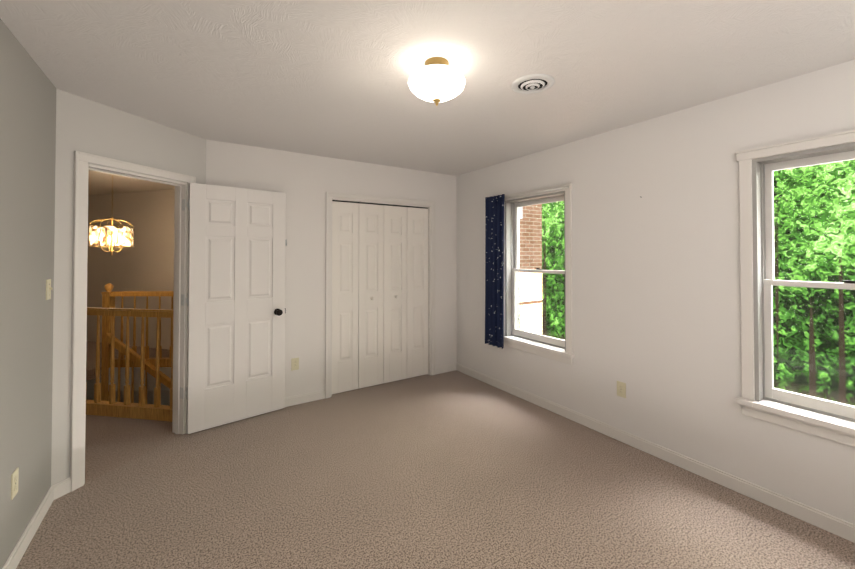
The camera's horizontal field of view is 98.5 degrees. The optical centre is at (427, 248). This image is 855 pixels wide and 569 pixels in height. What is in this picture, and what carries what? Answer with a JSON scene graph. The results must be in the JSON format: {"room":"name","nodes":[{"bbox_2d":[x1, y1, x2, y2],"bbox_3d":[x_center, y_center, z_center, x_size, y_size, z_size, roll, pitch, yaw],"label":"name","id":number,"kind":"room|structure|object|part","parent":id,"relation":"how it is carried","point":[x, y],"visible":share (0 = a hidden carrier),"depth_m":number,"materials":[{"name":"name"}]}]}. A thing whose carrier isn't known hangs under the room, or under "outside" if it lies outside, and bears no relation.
{"room":"empty bedroom","nodes":[
{"label":"empty bedroom","id":0,"kind":"room"},
{"bbox_2d":[0,19,56,568],"bbox_3d":[-1.215,0.239,0.534,0.115,2.440,4.040,1,-1,-33],"label":"wall","id":1,"kind":"structure","parent":0,"point":[28,89],"depth_m":1.80,"materials":[{"name":"grey paint"}]},
{"bbox_2d":[11,467,18,499],"bbox_3d":[-1.909,1.085,1.705,0.008,0.114,0.070,1,-1,-33],"label":"electrical outlet","id":2,"kind":"object","parent":1,"relation":"attached to","point":[14,481],"visible":0.98,"depth_m":1.70,"materials":[{"name":"beige plastic"}]},
{"bbox_2d":[2,486,53,568],"bbox_3d":[-1.219,1.418,0.640,0.012,0.085,3.650,1,-1,-33],"label":"baseboard","id":3,"kind":"structure","parent":1,"relation":"attached to","point":[19,550],"depth_m":1.84,"materials":[{"name":"white paint"}]},
{"bbox_2d":[46,279,51,299],"bbox_3d":[-2.150,0.230,2.097,0.018,0.114,0.070,1,-1,-33],"label":"light switch","id":4,"kind":"object","parent":1,"relation":"attached to","point":[48,289],"visible":1,"depth_m":2.09,"materials":[{"name":"beige plastic"}]},
{"bbox_2d":[51,89,205,485],"bbox_3d":[-2.115,0.273,2.698,0.115,2.450,1.043,0,-1,18],"label":"wall","id":5,"kind":"structure","parent":0,"point":[85,125],"depth_m":2.27,"materials":[{"name":"white paint"}]},
{"bbox_2d":[52,477,70,499],"bbox_3d":[-2.198,1.439,2.208,0.012,0.085,0.089,0,-1,18],"label":"baseboard","id":6,"kind":"structure","parent":5,"relation":"attached to","point":[62,488],"depth_m":2.21,"materials":[{"name":"white paint"}]},
{"bbox_2d":[70,151,195,491],"bbox_3d":[-2.121,0.443,2.675,0.155,2.091,0.822,0,-1,18],"label":"door frame","id":7,"kind":"structure","parent":5,"relation":"attached to","point":[82,166],"depth_m":2.35,"materials":[{"name":"white paint"}]},
{"bbox_2d":[180,183,285,433],"bbox_3d":[-1.647,0.476,3.189,0.816,2.015,0.153,1,-1,-41],"label":"door","id":8,"kind":"structure","parent":5,"relation":"in","point":[236,326],"depth_m":3.17,"materials":[{"name":"white paint"}]},
{"bbox_3d":[-1.966,0.402,2.980,0.053,1.610,0.045,1,-1,-33],"label":"door trim hinge leaf","id":9,"kind":"part","parent":8,"relation":"part of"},
{"bbox_3d":[-1.928,0.401,2.970,0.015,1.627,0.041,1,-1,-41],"label":"door hinge","id":10,"kind":"part","parent":8,"relation":"part of","materials":[{"name":"silver metal"}]},
{"bbox_3d":[-1.365,0.581,3.380,0.062,0.062,0.074,1,-1,-41],"label":"knob","id":11,"kind":"part","parent":8,"relation":"part of","materials":[{"name":"brown metal"}]},
{"bbox_2d":[86,189,174,405],"bbox_3d":[-3.279,1.756,5.437,5.600,5.540,0.100,0,-1,18],"label":"wall","id":12,"kind":"structure","parent":0,"point":[145,262],"depth_m":5.82,"materials":[{"name":"beige paint"}]},
{"bbox_2d":[108,367,170,390],"bbox_3d":[-3.021,2.784,4.007,3.029,2.546,2.388,1,-1,-33],"label":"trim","id":13,"kind":"structure","parent":12,"relation":"attached to","point":[151,382],"depth_m":4.71,"materials":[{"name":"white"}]},
{"bbox_2d":[86,283,173,421],"bbox_3d":[-3.071,2.082,4.025,2.995,3.301,2.501,1,-1,-33],"label":"stair rail","id":14,"kind":"object","parent":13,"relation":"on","point":[103,403],"visible":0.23,"depth_m":3.34,"materials":[{"name":"brown wood"}]},
{"bbox_2d":[85,341,182,482],"bbox_3d":[-4.277,1.559,3.447,4.700,0.120,6.399,0,-1,18],"label":"floor","id":15,"kind":"structure","parent":0,"point":[111,443],"depth_m":2.93,"materials":[{"name":"carpet"}]},
{"bbox_2d":[206,139,456,397],"bbox_3d":[-0.828,0.290,3.928,2.770,2.450,0.115,1,-1,-33],"label":"wall","id":16,"kind":"structure","parent":0,"point":[305,183],"depth_m":3.67,"materials":[{"name":"white paint"}]},
{"bbox_2d":[291,358,298,370],"bbox_3d":[-1.277,1.110,3.553,0.070,0.114,0.008,1,-1,-33],"label":"electrical outlet","id":17,"kind":"object","parent":16,"relation":"attached to","point":[294,363],"visible":1,"depth_m":3.55,"materials":[{"name":"beige plastic"}]},
{"bbox_2d":[284,390,324,406],"bbox_3d":[-1.470,1.456,3.421,1.038,0.085,0.012,1,-1,-33],"label":"baseboard","id":18,"kind":"structure","parent":16,"relation":"attached to","point":[303,398],"depth_m":3.59,"materials":[{"name":"white paint"}]},
{"bbox_2d":[332,201,358,393],"bbox_3d":[-0.870,0.500,3.877,0.294,1.985,0.030,1,-1,-33],"label":"closet door","id":19,"kind":"structure","parent":16,"relation":"in","point":[345,252],"depth_m":3.87,"materials":[{"name":"white paint"}]},
{"bbox_2d":[358,203,383,388],"bbox_3d":[-0.610,0.502,4.024,0.294,1.985,0.068,1,-1,-33],"label":"closet door","id":20,"kind":"structure","parent":16,"relation":"in","point":[371,300],"depth_m":4.03,"materials":[{"name":"white paint"}]},
{"bbox_2d":[325,192,434,397],"bbox_3d":[-0.500,0.467,4.128,1.334,2.082,0.136,1,-1,-33],"label":"trim","id":21,"kind":"structure","parent":16,"relation":"attached to","point":[431,299],"depth_m":3.97,"materials":[{"name":"white paint"}]},
{"bbox_2d":[332,200,427,208],"bbox_3d":[-0.499,-0.498,4.138,1.194,0.013,0.030,1,-1,-33],"label":"track","id":22,"kind":"object","parent":16,"relation":"attached to","point":[378,204],"visible":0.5,"depth_m":4.09,"materials":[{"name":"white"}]},
{"bbox_2d":[383,205,406,382],"bbox_3d":[-0.361,0.504,4.185,0.294,1.985,0.068,1,-1,-33],"label":"closet door","id":23,"kind":"structure","parent":16,"relation":"in","point":[395,302],"depth_m":4.19,"materials":[{"name":"white paint"}]},
{"bbox_2d":[407,207,427,377],"bbox_3d":[-0.121,0.506,4.363,0.294,1.985,0.030,1,-1,-33],"label":"closet door","id":24,"kind":"structure","parent":16,"relation":"in","point":[417,291],"depth_m":4.35,"materials":[{"name":"white paint"}]},
{"bbox_2d":[435,363,455,374],"bbox_3d":[0.231,1.471,4.524,0.328,0.085,0.012,1,-1,-33],"label":"baseboard","id":25,"kind":"structure","parent":16,"relation":"attached to","point":[445,368],"depth_m":4.51,"materials":[{"name":"white paint"}]},
{"bbox_2d":[0,0,854,194],"bbox_3d":[-3.246,-1.015,2.468,8.835,0.120,9.467,1,-1,-33],"label":"ceiling","id":26,"kind":"structure","parent":0,"point":[327,78],"depth_m":1.90,"materials":[{"name":"white paint"}]},
{"bbox_2d":[88,176,133,255],"bbox_3d":[-3.749,-0.424,4.378,0.418,1.010,0.418,1,-1,-33],"label":"chandelier","id":27,"kind":"object","parent":26,"relation":"hanging from","point":[101,232],"visible":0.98,"depth_m":4.31,"materials":[{"name":"gold metal"}]},
{"bbox_3d":[-3.749,-0.149,4.374,0.387,0.224,0.387,1,-1,-33],"label":"shade glass","id":28,"kind":"part","parent":27,"relation":"part of","materials":[{"name":"white glass"}]},
{"bbox_2d":[408,57,464,105],"bbox_3d":[0.048,-0.851,1.905,0.296,0.222,0.296,1,-1,-33],"label":"ceiling light","id":29,"kind":"object","parent":26,"relation":"attached to","point":[436,80],"visible":1,"depth_m":1.82,"materials":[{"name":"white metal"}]},
{"bbox_2d":[511,74,554,93],"bbox_3d":[0.611,-0.944,2.140,0.244,0.030,0.244,1,-1,-33],"label":"ceiling vent","id":30,"kind":"object","parent":26,"relation":"in","point":[549,79],"depth_m":2.11,"materials":[{"name":"white"}]},
{"bbox_3d":[0.611,-0.958,2.140,0.168,0.001,0.168,1,-1,-33],"label":"dark ceiling air vent","id":31,"kind":"part","parent":30,"relation":"part of","materials":[{"name":"metal"}]},
{"bbox_2d":[16,370,854,568],"bbox_3d":[0.080,1.536,1.750,4.000,0.120,4.700,1,-1,-33],"label":"floor carpet","id":32,"kind":"object","parent":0,"point":[455,469],"visible":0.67,"depth_m":2.15,"materials":[{"name":"beige carpet"}]},
{"bbox_2d":[456,59,854,524],"bbox_3d":[1.619,0.271,2.885,0.200,2.440,4.900,1,-1,-33],"label":"wall","id":33,"kind":"structure","parent":0,"point":[656,305],"depth_m":2.58,"materials":[{"name":"white paint"}]},
{"bbox_2d":[504,186,568,198],"bbox_3d":[0.996,-0.539,3.630,0.046,0.021,0.934,1,-1,-33],"label":"curtain rod","id":34,"kind":"object","parent":33,"relation":"attached to","point":[537,192],"visible":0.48,"depth_m":3.51,"materials":[{"name":"white plastic"}]},
{"bbox_2d":[485,194,504,348],"bbox_3d":[0.733,0.230,3.944,0.112,1.600,0.290,1,-1,-33],"label":"curtain","id":35,"kind":"object","parent":34,"relation":"hanging from","point":[494,269],"visible":1,"depth_m":3.92,"materials":[{"name":"blue fabric"}]},
{"bbox_2d":[503,183,574,364],"bbox_3d":[1.099,0.223,3.645,0.245,1.597,0.914,1,-1,-33],"label":"window","id":36,"kind":"structure","parent":33,"relation":"in","point":[546,351],"depth_m":3.67,"materials":[{"name":"white paint"}]},
{"bbox_3d":[1.127,0.204,3.664,0.070,1.405,0.716,1,-1,-33],"label":"window sash","id":37,"kind":"part","parent":36,"relation":"part of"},
{"bbox_3d":[1.127,0.197,3.664,0.044,1.300,0.640,1,-1,-33],"label":"window glass","id":38,"kind":"part","parent":36,"relation":"part of","materials":[{"name":"clear glass"}]},
{"bbox_2d":[617,381,625,397],"bbox_3d":[1.505,1.091,2.859,0.008,0.114,0.070,1,-1,-33],"label":"electrical outlet","id":39,"kind":"object","parent":33,"relation":"attached to","point":[621,389],"visible":1,"depth_m":2.85,"materials":[{"name":"beige plastic"}]},
{"bbox_2d":[456,363,854,542],"bbox_3d":[1.530,1.448,2.812,0.012,0.085,4.300,1,-1,-33],"label":"baseboard","id":40,"kind":"structure","parent":33,"relation":"attached to","point":[823,520],"depth_m":2.43,"materials":[{"name":"white paint"}]},
{"bbox_2d":[736,130,854,446],"bbox_3d":[2.218,0.199,1.922,0.245,1.597,0.914,1,-1,-33],"label":"window","id":41,"kind":"structure","parent":33,"relation":"in","point":[839,430],"depth_m":2.18,"materials":[{"name":"white paint"}]},
{"bbox_3d":[2.246,0.181,1.940,0.070,1.405,0.716,1,-1,-33],"label":"window sash","id":42,"kind":"part","parent":41,"relation":"part of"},
{"bbox_3d":[2.246,0.173,1.940,0.044,1.300,0.640,1,-1,-33],"label":"window glass","id":43,"kind":"part","parent":41,"relation":"part of","materials":[{"name":"clear glass"}]},
{"bbox_2d":[842,280,854,283],"bbox_3d":[2.225,0.172,1.929,0.034,0.016,0.065,1,-1,-33],"label":"lock","id":44,"kind":"object","parent":41,"relation":"attached to","point":[849,281],"visible":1,"depth_m":1.93,"materials":[{"name":"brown metal"}]},
{"label":"outside","id":45,"kind":"structure","parent":0,"visible":0},
{"bbox_2d":[520,204,541,334],"bbox_3d":[0.308,0.808,7.857,3.000,7.500,2.820,1,-1,-33],"label":"brick","id":46,"kind":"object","parent":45,"point":[526,283],"depth_m":7.32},
{"bbox_2d":[520,207,522,218],"bbox_3d":[1.608,-0.704,6.930,0.330,0.260,0.175,1,-1,-33],"label":"trim","id":47,"kind":"structure","parent":46,"relation":"attached to","point":[521,214],"depth_m":6.93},
{"bbox_2d":[542,160,854,405],"bbox_3d":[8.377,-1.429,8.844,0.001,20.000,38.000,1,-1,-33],"label":"trees","id":48,"kind":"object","parent":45,"point":[553,315],"depth_m":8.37,"materials":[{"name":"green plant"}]}
]}

